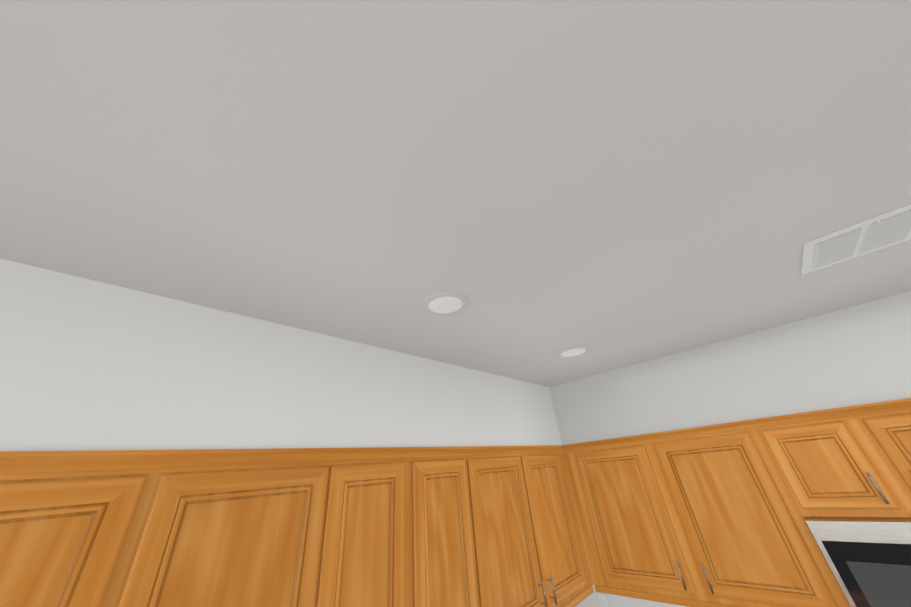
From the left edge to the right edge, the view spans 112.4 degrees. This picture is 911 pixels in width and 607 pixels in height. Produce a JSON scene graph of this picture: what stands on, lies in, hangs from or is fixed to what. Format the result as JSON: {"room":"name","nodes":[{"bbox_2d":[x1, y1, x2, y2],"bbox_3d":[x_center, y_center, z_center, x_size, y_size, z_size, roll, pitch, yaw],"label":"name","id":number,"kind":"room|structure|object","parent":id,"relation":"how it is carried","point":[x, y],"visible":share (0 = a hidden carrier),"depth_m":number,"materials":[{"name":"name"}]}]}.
{"room":"kitchen","nodes":[
{"label":"kitchen","id":0,"kind":"room"},
{"bbox_2d":[0,258,563,450],"bbox_3d":[-1.510,0.076,0.644,0.336,0.477,7.051,-29,-37,36],"label":"wall","id":1,"kind":"structure","parent":0,"point":[87,364],"depth_m":1.04,"materials":[{"name":"paint"}]},
{"bbox_2d":[0,448,339,606],"bbox_3d":[-0.973,0.869,0.758,0.335,0.870,1.126,-29,-37,36],"label":"upper cabinet","id":2,"kind":"object","parent":1,"relation":"attached to","point":[177,527],"depth_m":0.85,"materials":[{"name":"brown wood"}]},
{"bbox_2d":[324,446,483,606],"bbox_3d":[-0.299,1.153,1.379,0.335,0.870,0.794,-29,-37,36],"label":"upper cabinet","id":3,"kind":"object","parent":1,"relation":"attached to","point":[475,526],"depth_m":1.32,"materials":[{"name":"brown wood"}]},
{"bbox_2d":[468,445,591,606],"bbox_3d":[0.352,1.428,1.980,0.335,0.870,1.061,-29,-37,36],"label":"upper cabinet","id":4,"kind":"object","parent":1,"relation":"attached to","point":[531,555],"depth_m":1.85,"materials":[{"name":"brown wood"}]},
{"bbox_2d":[560,445,593,592],"bbox_3d":[0.873,1.647,2.460,0.335,0.870,0.423,-29,-37,36],"label":"upper cabinet","id":5,"kind":"object","parent":1,"relation":"attached to","point":[561,456],"depth_m":2.28,"materials":[{"name":"brown wood"}]},
{"bbox_2d":[0,0,910,386],"bbox_3d":[1.210,-0.665,0.384,5.320,0.100,10.340,-29,-37,36],"label":"ceiling","id":6,"kind":"structure","parent":0,"point":[614,184],"depth_m":0.69,"materials":[{"name":"paint"}]},
{"bbox_2d":[422,291,468,314],"bbox_3d":[-0.041,0.006,1.246,0.195,0.016,0.195,-29,-37,36],"label":"recessed light","id":7,"kind":"object","parent":6,"relation":"in","point":[444,302],"visible":1,"depth_m":1.22,"materials":[{"name":"grey plastic"}]},
{"bbox_2d":[556,345,589,357],"bbox_3d":[0.739,0.308,1.918,0.210,0.016,0.210,-29,-37,36],"label":"recessed light","id":8,"kind":"object","parent":6,"relation":"in","point":[573,351],"visible":0.98,"depth_m":1.89,"materials":[{"name":"grey plastic"}]},
{"bbox_2d":[801,204,910,274],"bbox_3d":[1.456,-0.219,1.097,0.296,0.020,0.300,-29,-37,36],"label":"ceiling vent","id":9,"kind":"object","parent":6,"relation":"in","point":[888,229],"visible":1,"depth_m":1.09,"materials":[{"name":"white metal"}]},
{"bbox_2d":[575,585,685,606],"bbox_3d":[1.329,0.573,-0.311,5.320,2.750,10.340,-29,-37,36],"label":"backsplash","id":10,"kind":"structure","parent":0,"point":[591,600],"depth_m":2.21,"materials":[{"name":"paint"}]},
{"bbox_2d":[597,593,608,606],"bbox_3d":[1.101,2.238,2.265,0.076,0.120,0.007,-29,-37,36],"label":"electrical outlet","id":11,"kind":"object","parent":10,"relation":"attached to","point":[602,600],"visible":1,"depth_m":2.27,"materials":[{"name":"white plastic"}]},
{"bbox_2d":[552,291,910,444],"bbox_3d":[2.062,0.394,1.822,3.038,0.477,0.321,-29,-37,36],"label":"wall","id":12,"kind":"structure","parent":0,"point":[860,354],"depth_m":1.83,"materials":[{"name":"paint"}]},
{"bbox_2d":[562,434,709,606],"bbox_3d":[1.239,1.472,2.211,0.656,0.870,0.335,-29,-37,36],"label":"upper cabinet","id":13,"kind":"object","parent":12,"relation":"attached to","point":[634,545],"depth_m":2.06,"materials":[{"name":"brown wood"}]},
{"bbox_2d":[646,419,850,606],"bbox_3d":[1.677,1.227,1.849,0.581,0.870,0.335,-29,-37,36],"label":"upper cabinet","id":14,"kind":"object","parent":12,"relation":"attached to","point":[709,516],"depth_m":1.70,"materials":[{"name":"brown wood"}]},
{"bbox_2d":[754,406,910,516],"bbox_3d":[1.998,0.862,1.667,0.373,0.466,0.335,-29,-37,36],"label":"upper cabinet","id":15,"kind":"object","parent":12,"relation":"attached to","point":[833,468],"depth_m":1.54,"materials":[{"name":"brown wood"}]},
{"bbox_2d":[804,516,910,606],"bbox_3d":[2.136,1.151,1.311,0.742,0.392,0.431,-29,-37,36],"label":"microwave","id":16,"kind":"object","parent":15,"relation":"attached to","point":[868,559],"visible":0.9,"depth_m":1.36,"materials":[{"name":"silver metal"}]},
{"bbox_2d":[850,398,910,497],"bbox_3d":[2.263,0.713,1.448,0.376,0.466,0.335,-29,-37,36],"label":"upper cabinet","id":17,"kind":"object","parent":12,"relation":"attached to","point":[888,423],"depth_m":1.45,"materials":[{"name":"brown wood"}]}
]}

